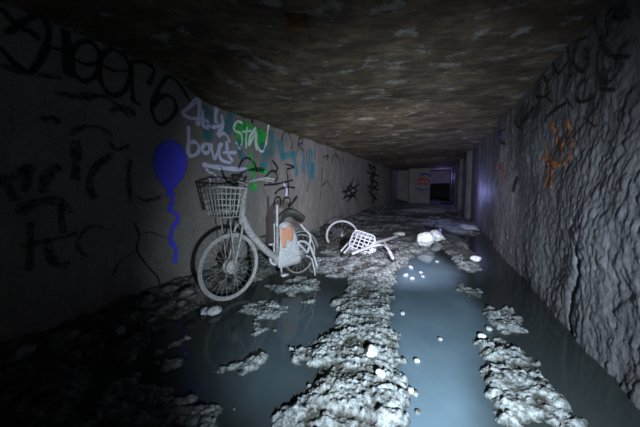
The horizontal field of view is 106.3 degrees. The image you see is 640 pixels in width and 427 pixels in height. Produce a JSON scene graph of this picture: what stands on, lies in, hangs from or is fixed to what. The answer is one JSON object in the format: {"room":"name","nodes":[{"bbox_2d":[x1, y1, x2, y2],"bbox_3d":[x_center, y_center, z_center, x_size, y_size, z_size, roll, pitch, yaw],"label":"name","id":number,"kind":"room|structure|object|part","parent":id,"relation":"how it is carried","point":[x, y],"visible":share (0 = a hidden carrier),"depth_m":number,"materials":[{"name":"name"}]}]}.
{"room":"underground passage","nodes":[
{"label":"underground passage","id":0,"kind":"room"},
{"bbox_2d":[0,2,397,342],"bbox_3d":[3.105,-1.493,12.562,0.077,3.000,28.679,1,7,26],"label":"wall","id":1,"kind":"structure","parent":0,"point":[106,154],"depth_m":2.25,"materials":[{"name":"concrete"}]},
{"bbox_2d":[397,170,408,200],"bbox_3d":[6.364,-2.074,18.189,1.300,2.700,0.300,1,7,26],"label":"wall","id":2,"kind":"structure","parent":1,"relation":"attached to","point":[403,176],"depth_m":18.07,"materials":[{"name":"concrete"}]},
{"bbox_2d":[0,197,588,426],"bbox_3d":[4.956,-0.336,12.161,4.000,0.330,27.930,1,7,26],"label":"floor","id":3,"kind":"structure","parent":0,"point":[348,385],"depth_m":1.64,"materials":[{"name":"grey stone"}]},
{"bbox_2d":[3,343,36,362],"bbox_3d":[-1.933,0.904,1.540,0.104,0.101,0.137,-1,6,4],"label":"stone","id":4,"kind":"object","parent":3,"relation":"on","point":[23,352],"visible":1,"depth_m":1.53,"materials":[{"name":"grey stone"}]},
{"bbox_2d":[44,330,80,351],"bbox_3d":[-1.874,0.921,1.750,0.152,0.126,0.191,1,7,26],"label":"stone","id":5,"kind":"object","parent":3,"relation":"on","point":[55,341],"visible":0.98,"depth_m":1.71,"materials":[{"name":"grey stone"}]},
{"bbox_2d":[68,350,80,360],"bbox_3d":[-1.702,0.990,1.667,0.095,0.045,0.069,1,7,26],"label":"stone","id":6,"kind":"object","parent":3,"relation":"on","point":[75,355],"visible":1,"depth_m":1.65,"materials":[{"name":"grey stone"}]},
{"bbox_2d":[108,325,124,337],"bbox_3d":[-1.593,0.921,1.883,0.120,0.086,0.106,1,7,26],"label":"stone","id":7,"kind":"object","parent":3,"relation":"on","point":[115,331],"visible":1,"depth_m":1.85,"materials":[{"name":"grey stone"}]},
{"bbox_2d":[139,295,152,305],"bbox_3d":[-1.595,0.795,2.207,0.128,0.090,0.115,1,7,26],"label":"block","id":8,"kind":"object","parent":3,"relation":"on","point":[147,299],"visible":1,"depth_m":2.18,"materials":[{"name":"stone"}]},
{"bbox_2d":[146,316,156,322],"bbox_3d":[-1.476,0.932,2.102,0.069,0.048,0.069,-1,6,1],"label":"stone","id":9,"kind":"object","parent":3,"relation":"on","point":[153,318],"visible":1,"depth_m":2.09,"materials":[{"name":"grey stone"}]},
{"bbox_2d":[155,306,163,313],"bbox_3d":[-1.450,0.879,2.173,0.080,0.056,0.082,1,7,26],"label":"stone","id":10,"kind":"object","parent":3,"relation":"on","point":[158,310],"visible":1,"depth_m":2.15,"materials":[{"name":"grey stone"}]},
{"bbox_2d":[160,284,179,292],"bbox_3d":[-1.556,0.778,2.496,0.176,0.065,0.123,-7,8,-39],"label":"stone","id":11,"kind":"object","parent":3,"relation":"on","point":[169,288],"visible":1,"depth_m":2.47,"materials":[{"name":"stone"}]},
{"bbox_2d":[176,300,185,306],"bbox_3d":[-1.370,0.886,2.361,0.090,0.063,0.081,-2,6,-5],"label":"stone","id":12,"kind":"object","parent":3,"relation":"on","point":[181,303],"visible":1,"depth_m":2.34,"materials":[{"name":"grey stone"}]},
{"bbox_2d":[178,286,193,295],"bbox_3d":[-1.345,0.782,2.409,0.149,0.069,0.122,-6,8,-38],"label":"stone","id":13,"kind":"object","parent":3,"relation":"on","point":[187,291],"visible":1,"depth_m":2.38,"materials":[{"name":"stone"}]},
{"bbox_2d":[200,307,208,314],"bbox_3d":[-1.107,0.943,2.315,0.087,0.064,0.118,-5,7,-27],"label":"block","id":14,"kind":"object","parent":3,"relation":"on","point":[203,310],"visible":0.81,"depth_m":2.29,"materials":[{"name":"stone"}]},
{"bbox_2d":[205,305,221,315],"bbox_3d":[-1.005,0.934,2.291,0.117,0.093,0.154,1,7,26],"label":"stone","id":15,"kind":"object","parent":3,"relation":"on","point":[214,310],"visible":0.99,"depth_m":2.25,"materials":[{"name":"stone"}]},
{"bbox_2d":[197,176,317,300],"bbox_3d":[-0.668,0.225,2.857,1.617,1.292,0.619,-7,8,-42],"label":"bicycle","id":16,"kind":"object","parent":3,"relation":"on","point":[286,252],"visible":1,"depth_m":2.67,"materials":[{"name":"metal"}]},
{"bbox_2d":[200,186,248,217],"bbox_3d":[-0.964,-0.120,2.442,0.442,0.319,0.382,1,7,26],"label":"basket","id":17,"kind":"object","parent":16,"relation":"on","point":[242,210],"depth_m":2.37,"materials":[{"name":"metal"}]},
{"bbox_3d":[-0.574,0.251,2.888,0.832,0.753,0.158,-7,8,-42],"label":"frame","id":18,"kind":"part","parent":16,"relation":"part of","materials":[{"name":"metal"}]},
{"bbox_3d":[-0.522,0.034,2.918,0.044,0.286,0.032,-7,8,-42],"label":"seat post","id":19,"kind":"part","parent":16,"relation":"part of","materials":[{"name":"metal"}]},
{"bbox_3d":[-0.399,0.280,2.942,0.182,0.276,0.012,-7,8,-42],"label":"orange panel","id":20,"kind":"part","parent":16,"relation":"part of","materials":[{"name":"plastic"}]},
{"bbox_2d":[0,203,639,426],"bbox_3d":[2.881,0.266,7.880,3.803,0.001,18.340,1,7,26],"label":"water","id":21,"kind":"object","parent":3,"relation":"on","point":[447,379],"visible":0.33,"depth_m":1.75,"materials":[{"name":"liquid"}]},
{"bbox_2d":[326,220,398,259],"bbox_3d":[0.702,0.505,4.557,1.462,0.600,1.744,1,6,21],"label":"bicycle","id":22,"kind":"object","parent":3,"relation":"on","point":[356,233],"visible":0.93,"depth_m":4.11,"materials":[{"name":"metal"}]},
{"bbox_2d":[346,230,376,253],"bbox_3d":[0.712,0.546,4.201,0.528,0.526,0.473,1,7,26],"label":"basket","id":23,"kind":"object","parent":22,"relation":"on","point":[361,234],"depth_m":4.08,"materials":[{"name":"metal"}]},
{"bbox_3d":[1.291,0.510,4.452,0.274,0.159,1.519,3,8,37],"label":"frame","id":24,"kind":"part","parent":22,"relation":"part of","materials":[{"name":"metal"}]},
{"bbox_2d":[365,344,377,356],"bbox_3d":[0.345,0.926,1.619,0.090,0.064,0.101,1,7,26],"label":"stone","id":25,"kind":"object","parent":3,"relation":"on","point":[371,350],"visible":1,"depth_m":1.60,"materials":[{"name":"white stone"}]},
{"bbox_2d":[375,368,385,377],"bbox_3d":[0.358,0.947,1.423,0.050,0.042,0.063,-6,8,-38],"label":"stone","id":26,"kind":"object","parent":3,"relation":"on","point":[379,372],"visible":1,"depth_m":1.41,"materials":[{"name":"white stone"}]},
{"bbox_2d":[393,232,404,235],"bbox_3d":[1.810,0.469,5.510,0.286,0.111,0.192,1,7,26],"label":"stone","id":27,"kind":"object","parent":3,"relation":"on","point":[395,233],"visible":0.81,"depth_m":5.44,"materials":[{"name":"white stone"}]},
{"bbox_2d":[408,387,413,393],"bbox_3d":[0.516,1.005,1.363,0.038,0.031,0.040,1,7,26],"label":"pebble","id":28,"kind":"object","parent":3,"relation":"on","point":[410,389],"visible":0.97,"depth_m":1.35,"materials":[{"name":"stone"}]},
{"bbox_2d":[413,390,418,396],"bbox_3d":[0.538,1.010,1.351,0.034,0.031,0.043,1,7,26],"label":"pebble","id":29,"kind":"object","parent":3,"relation":"on","point":[415,393],"visible":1,"depth_m":1.34,"materials":[{"name":"stone"}]},
{"bbox_2d":[416,232,434,246],"bbox_3d":[2.010,0.489,4.568,0.325,0.296,0.295,1,7,26],"label":"boulder","id":30,"kind":"object","parent":3,"relation":"on","point":[426,239],"visible":0.98,"depth_m":4.49,"materials":[{"name":"white stone"}]},
{"bbox_2d":[430,230,443,241],"bbox_3d":[2.433,0.463,5.041,0.310,0.243,0.312,1,7,26],"label":"boulder","id":31,"kind":"object","parent":3,"relation":"on","point":[438,236],"visible":0.73,"depth_m":4.94,"materials":[{"name":"white stone"}]},
{"bbox_2d":[459,224,478,230],"bbox_3d":[3.841,0.379,6.200,0.384,0.150,0.712,-2,6,-1],"label":"boulder","id":32,"kind":"object","parent":3,"relation":"on","point":[463,226],"visible":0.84,"depth_m":6.06,"materials":[{"name":"stone"}]},
{"bbox_2d":[470,255,481,261],"bbox_3d":[2.368,0.691,3.650,0.151,0.100,0.144,1,7,26],"label":"stone","id":33,"kind":"object","parent":3,"relation":"on","point":[474,258],"visible":0.94,"depth_m":3.61,"materials":[{"name":"white stone"}]},
{"bbox_2d":[478,333,486,339],"bbox_3d":[1.236,0.939,1.827,0.068,0.047,0.050,-1,6,1],"label":"pebble","id":34,"kind":"object","parent":3,"relation":"on","point":[481,336],"visible":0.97,"depth_m":1.81,"materials":[{"name":"white stone"}]},
{"bbox_2d":[0,0,612,170],"bbox_3d":[4.799,-2.590,11.606,4.600,0.254,28.679,1,7,26],"label":"ceiling","id":35,"kind":"structure","parent":0,"point":[399,85],"depth_m":2.18,"materials":[{"name":"brown concrete"}]},
{"bbox_2d":[409,168,430,202],"bbox_3d":[6.786,-1.829,16.245,1.405,2.600,0.358,1,7,26],"label":"wall","id":36,"kind":"structure","parent":0,"point":[419,179],"depth_m":16.10,"materials":[{"name":"concrete"}]},
{"bbox_2d":[430,183,448,196],"bbox_3d":[10.969,-2.845,24.327,4.400,2.700,0.250,1,7,26],"label":"wall","id":37,"kind":"structure","parent":0,"point":[437,189],"depth_m":23.81,"materials":[{"name":"black concrete"}]},
{"bbox_2d":[448,0,639,410],"bbox_3d":[6.521,-1.360,11.173,0.214,2.850,28.344,1,7,26],"label":"wall","id":38,"kind":"structure","parent":0,"point":[554,186],"depth_m":1.80,"materials":[{"name":"concrete"}]},
{"bbox_2d":[430,170,449,183],"bbox_3d":[9.925,-3.031,19.695,1.750,1.100,0.500,1,7,26],"label":"wall","id":39,"kind":"structure","parent":38,"relation":"attached to","point":[436,176],"depth_m":19.50,"materials":[{"name":"concrete"}]}
]}

